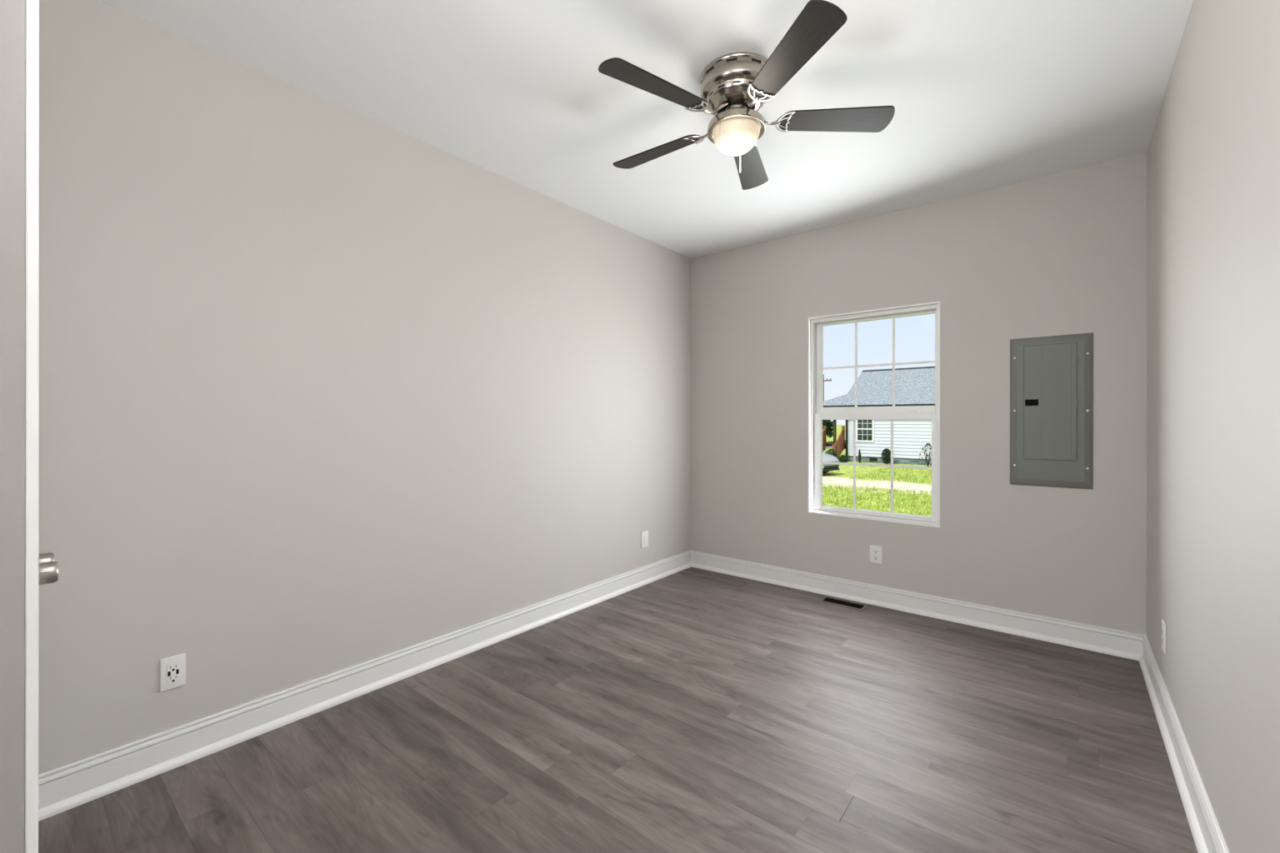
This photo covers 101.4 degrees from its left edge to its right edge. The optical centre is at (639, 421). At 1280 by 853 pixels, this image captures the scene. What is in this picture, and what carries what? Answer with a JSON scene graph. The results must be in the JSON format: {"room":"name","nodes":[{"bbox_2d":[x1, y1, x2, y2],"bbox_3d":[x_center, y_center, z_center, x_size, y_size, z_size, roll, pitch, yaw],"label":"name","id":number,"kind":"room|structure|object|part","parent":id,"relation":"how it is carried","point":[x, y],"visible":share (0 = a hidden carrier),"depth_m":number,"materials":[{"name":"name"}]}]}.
{"room":"empty bedroom","nodes":[
{"label":"empty bedroom","id":0,"kind":"room"},
{"bbox_2d":[24,441,24,649],"bbox_3d":[-1.889,-0.073,0.456,1.110,2.440,1.729,0,0,39],"label":"wall","id":1,"kind":"structure","parent":0,"point":[24,442],"depth_m":0.78,"materials":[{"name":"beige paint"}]},
{"bbox_2d":[0,0,24,852],"bbox_3d":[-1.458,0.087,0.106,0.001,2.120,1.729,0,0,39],"label":"door","id":2,"kind":"structure","parent":1,"relation":"attached to","point":[12,12],"depth_m":0.77,"materials":[{"name":"beige paint"}]},
{"bbox_2d":[24,0,39,852],"bbox_3d":[-0.933,0.087,0.803,0.062,2.120,0.014,0,0,39],"label":"door frame","id":3,"kind":"structure","parent":1,"relation":"attached to","point":[32,7],"depth_m":0.78,"materials":[{"name":"white paint"}]},
{"bbox_2d":[38,552,54,564],"bbox_3d":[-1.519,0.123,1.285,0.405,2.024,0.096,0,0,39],"label":"door knob","id":4,"kind":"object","parent":3,"relation":"attached to","point":[44,557],"depth_m":1.21,"materials":[{"name":"silver metal"}]},
{"bbox_2d":[38,561,58,584],"bbox_3d":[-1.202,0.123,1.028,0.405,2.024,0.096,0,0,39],"label":"door knob","id":5,"kind":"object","parent":3,"relation":"attached to","point":[47,572],"depth_m":1.13,"materials":[{"name":"silver metal"}]},
{"bbox_2d":[38,0,690,774],"bbox_3d":[-1.291,0.077,2.196,0.150,2.740,5.485,0,0,39],"label":"wall","id":6,"kind":"structure","parent":0,"point":[326,387],"depth_m":2.03,"materials":[{"name":"beige paint"}]},
{"bbox_2d":[160,653,185,692],"bbox_3d":[-1.555,0.838,1.745,0.008,0.107,0.064,0,0,39],"label":"wall outlet","id":7,"kind":"object","parent":6,"relation":"attached to","point":[172,669],"visible":1,"depth_m":1.74,"materials":[{"name":"white plastic"}]},
{"bbox_2d":[38,550,691,821],"bbox_3d":[-0.673,1.087,2.815,0.030,0.120,3.444,0,0,39],"label":"baseboard","id":8,"kind":"structure","parent":6,"relation":"attached to","point":[67,787],"depth_m":2.00,"materials":[{"name":"white paint"}]},
{"bbox_2d":[640,530,648,548],"bbox_3d":[0.035,0.838,3.705,0.009,0.113,0.079,0,0,39],"label":"wall plate","id":9,"kind":"object","parent":6,"relation":"attached to","point":[644,535],"visible":1,"depth_m":3.69,"materials":[{"name":"white plastic"}]},
{"bbox_2d":[38,567,1197,852],"bbox_3d":[-0.217,1.148,1.325,2.916,0.001,5.485,0,0,39],"label":"floor","id":10,"kind":"structure","parent":0,"point":[691,710],"depth_m":1.80,"materials":[{"name":"plastic"}]},
{"bbox_2d":[817,595,869,611],"bbox_3d":[1.279,1.147,3.298,0.280,0.005,0.134,0,0,39],"label":"floor vent","id":11,"kind":"object","parent":10,"relation":"in","point":[829,600],"visible":1,"depth_m":3.29,"materials":[{"name":"brown metal"}]},
{"bbox_2d":[97,0,1193,258],"bbox_3d":[-0.215,-1.367,1.325,2.916,0.150,5.485,0,0,39],"label":"ceiling","id":12,"kind":"structure","parent":0,"point":[984,94],"depth_m":2.02,"materials":[{"name":"white paint"}]},
{"bbox_2d":[598,0,894,189],"bbox_3d":[0.374,-1.132,2.002,1.105,0.319,1.060,0,0,20],"label":"ceiling fan","id":13,"kind":"object","parent":12,"relation":"hanging from","point":[735,86],"visible":1,"depth_m":1.87,"materials":[{"name":"brown wood"}]},
{"bbox_3d":[0.056,-1.120,1.754,0.417,0.006,0.124,0,12,-34],"label":"blade","id":14,"kind":"part","parent":13,"relation":"part of","materials":[{"name":"brown wood"}]},
{"bbox_3d":[0.070,-1.120,2.184,0.417,0.006,0.124,0,13,38],"label":"blade","id":15,"kind":"part","parent":13,"relation":"part of","materials":[{"name":"brown wood"}]},
{"bbox_3d":[0.359,-1.044,1.960,0.175,0.084,0.175,0,0,39],"label":"lamp shade","id":16,"kind":"part","parent":13,"relation":"part of","materials":[{"name":"beige glass"}]},
{"bbox_3d":[0.393,-1.030,2.054,0.005,0.116,0.005,0,0,24],"label":"pull chain","id":17,"kind":"part","parent":13,"relation":"part of","materials":[{"name":"white plastic"}]},
{"bbox_3d":[0.483,-1.119,2.305,0.124,0.006,0.417,-13,-4,19],"label":"blade","id":18,"kind":"part","parent":13,"relation":"part of","materials":[{"name":"brown wood"}]},
{"bbox_3d":[0.462,-1.119,1.608,0.124,0.006,0.417,13,-4,-16],"label":"blade","id":19,"kind":"part","parent":13,"relation":"part of","materials":[{"name":"black wood"}]},
{"bbox_3d":[0.726,-1.119,1.949,0.417,0.006,0.124,0,-12,2],"label":"blade","id":20,"kind":"part","parent":13,"relation":"part of","materials":[{"name":"brown wood"}]},
{"bbox_2d":[690,152,1146,635],"bbox_3d":[1.464,0.080,3.397,2.616,2.740,0.150,0,0,39],"label":"wall","id":21,"kind":"structure","parent":0,"point":[1064,252],"depth_m":2.99,"materials":[{"name":"beige paint"}]},
{"bbox_2d":[808,301,939,527],"bbox_3d":[1.489,-0.038,3.361,0.789,1.325,0.133,0,0,39],"label":"window","id":22,"kind":"structure","parent":21,"relation":"in","point":[817,412],"depth_m":3.40,"materials":[{"name":"white plastic"}]},
{"bbox_3d":[1.480,0.276,3.348,0.737,0.653,0.028,0,0,39],"label":"sash","id":23,"kind":"part","parent":22,"relation":"part of","materials":[{"name":"white plastic"}]},
{"bbox_3d":[1.508,-0.353,3.373,0.747,0.625,0.028,0,0,39],"label":"sash","id":24,"kind":"part","parent":22,"relation":"part of","materials":[{"name":"white plastic"}]},
{"bbox_2d":[870,545,882,564],"bbox_3d":[1.479,0.839,3.282,0.074,0.113,0.008,0,0,39],"label":"wall outlet","id":25,"kind":"object","parent":21,"relation":"attached to","point":[876,552],"visible":1,"depth_m":3.28,"materials":[{"name":"white plastic"}]},
{"bbox_2d":[873,555,878,560],"bbox_3d":[1.477,0.858,3.280,0.030,0.027,0.003,0,0,39],"label":"receptacle","id":26,"kind":"object","parent":25,"relation":"attached to","point":[875,557],"depth_m":3.28,"materials":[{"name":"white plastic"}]},
{"bbox_2d":[873,549,878,554],"bbox_3d":[1.477,0.819,3.280,0.030,0.027,0.003,0,0,39],"label":"receptacle","id":27,"kind":"object","parent":25,"relation":"attached to","point":[875,551],"depth_m":3.28,"materials":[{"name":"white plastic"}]},
{"bbox_2d":[690,550,1144,660],"bbox_3d":[1.406,1.089,3.327,2.616,0.120,0.030,0,0,39],"label":"baseboard","id":28,"kind":"structure","parent":21,"relation":"attached to","point":[1085,637],"depth_m":3.04,"materials":[{"name":"white paint"}]},
{"bbox_2d":[1010,332,1093,489],"bbox_3d":[2.141,-0.050,2.737,0.343,0.790,0.022,0,0,39],"label":"electrical panel","id":29,"kind":"object","parent":21,"relation":"attached to","point":[1052,377],"visible":1,"depth_m":2.72,"materials":[{"name":"grey metal"}]},
{"bbox_3d":[2.138,-0.098,2.734,0.218,0.602,0.005,0,0,39],"label":"door","id":30,"kind":"part","parent":29,"relation":"part of","materials":[{"name":"grey metal"}]},
{"bbox_2d":[1146,0,1279,852],"bbox_3d":[0.858,0.079,0.454,0.150,2.740,5.485,0,0,39],"label":"wall","id":31,"kind":"structure","parent":0,"point":[1213,152],"depth_m":1.35,"materials":[{"name":"beige paint"}]},
{"bbox_2d":[1161,620,1166,654],"bbox_3d":[2.050,0.845,2.051,0.008,0.113,0.074,0,0,39],"label":"wall outlet","id":32,"kind":"object","parent":31,"relation":"attached to","point":[1163,625],"visible":1,"depth_m":2.03,"materials":[{"name":"white plastic"}]},
{"bbox_2d":[1138,635,1229,852],"bbox_3d":[0.787,1.089,0.510,0.030,0.120,5.185,0,0,39],"label":"baseboard","id":33,"kind":"structure","parent":31,"relation":"attached to","point":[1207,837],"depth_m":1.65,"materials":[{"name":"white paint"}]},
{"label":"outside","id":34,"kind":"structure","parent":0,"visible":0},
{"bbox_2d":[822,425,931,516],"bbox_3d":[86.392,2.326,138.308,280.000,0.001,316.315,0,0,39],"label":"lawn","id":35,"kind":"structure","parent":34,"point":[843,474],"depth_m":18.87,"materials":[{"name":"green plant"}]},
{"bbox_2d":[823,375,831,401],"bbox_3d":[21.023,-1.543,60.176,2.000,7.620,0.297,0,0,39],"label":"utility pole","id":36,"kind":"object","parent":35,"relation":"on","point":[827,380],"visible":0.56,"depth_m":60.09,"materials":[{"name":"grey wood"}]},
{"bbox_2d":[822,420,833,438],"bbox_3d":[14.302,0.870,40.520,1.437,2.891,1.303,0,0,3],"label":"tree","id":37,"kind":"object","parent":35,"relation":"on","point":[829,424],"visible":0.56,"depth_m":40.13,"materials":[{"name":"green plant"}]},
{"bbox_2d":[822,453,839,473],"bbox_3d":[6.514,1.529,23.295,1.820,1.450,4.520,0,0,-37],"label":"car","id":38,"kind":"object","parent":35,"relation":"on","point":[826,457],"visible":0.16,"depth_m":21.60,"materials":[{"name":"silver metal"}]},
{"bbox_2d":[824,461,839,468],"bbox_3d":[7.840,1.810,21.533,1.040,0.230,0.110,0,0,-37],"label":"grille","id":39,"kind":"object","parent":38,"relation":"attached to","point":[826,466],"depth_m":21.52,"materials":[{"name":"plastic"}]},
{"bbox_2d":[825,449,839,459],"bbox_3d":[9.962,1.851,27.201,0.796,0.863,0.593,0,0,39],"label":"shrub","id":40,"kind":"object","parent":35,"relation":"on","point":[828,452],"visible":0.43,"depth_m":27.14,"materials":[{"name":"green plant"}]},
{"bbox_2d":[838,455,849,462],"bbox_3d":[10.867,2.029,28.003,0.425,0.510,0.480,0,0,-37],"label":"shrub","id":41,"kind":"object","parent":35,"relation":"on","point":[842,458],"visible":0.94,"depth_m":27.94,"materials":[{"name":"green plant"}]},
{"bbox_2d":[857,449,861,463],"bbox_3d":[11.801,1.891,28.153,0.203,0.780,0.227,0,0,-10],"label":"conifer","id":42,"kind":"object","parent":35,"relation":"on","point":[859,452],"visible":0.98,"depth_m":28.12,"materials":[{"name":"green plant"}]},
{"bbox_2d":[822,366,934,465],"bbox_3d":[19.379,-0.432,27.222,18.916,5.415,10.100,0,0,39],"label":"house","id":43,"kind":"structure","parent":35,"relation":"on","point":[913,386],"depth_m":28.51,"materials":[{"name":"white plastic"}]},
{"bbox_3d":[10.068,1.267,29.345,0.140,1.980,1.670,0,0,39],"label":"stair rail","id":44,"kind":"part","parent":43,"relation":"part of","materials":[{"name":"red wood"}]},
{"bbox_3d":[11.028,0.783,29.654,0.130,2.950,0.130,0,0,39],"label":"porch post","id":45,"kind":"part","parent":43,"relation":"part of","materials":[{"name":"brown wood"}]},
{"bbox_3d":[10.876,1.268,28.689,0.140,1.980,1.670,0,0,39],"label":"stair rail","id":46,"kind":"part","parent":43,"relation":"part of","materials":[{"name":"red wood"}]},
{"bbox_3d":[12.288,0.439,28.620,0.760,1.240,0.004,0,0,39],"label":"pane","id":47,"kind":"part","parent":43,"relation":"part of","materials":[{"name":"clear glass"}]},
{"bbox_2d":[869,457,877,461],"bbox_3d":[12.652,2.090,28.388,0.400,0.180,0.040,0,0,39],"label":"vent","id":48,"kind":"object","parent":43,"relation":"attached to","point":[871,459],"depth_m":28.38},
{"bbox_2d":[880,448,890,464],"bbox_3d":[12.902,1.849,27.362,0.640,0.869,0.544,0,0,21],"label":"shrub","id":49,"kind":"object","parent":35,"relation":"on","point":[886,452],"visible":0.97,"depth_m":27.31,"materials":[{"name":"green plant"}]},
{"bbox_2d":[919,443,931,466],"bbox_3d":[14.137,1.675,25.721,0.520,1.220,0.658,0,0,-21],"label":"sapling","id":50,"kind":"object","parent":35,"relation":"on","point":[927,444],"visible":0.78,"depth_m":25.71,"materials":[{"name":"green plant"}]}
]}

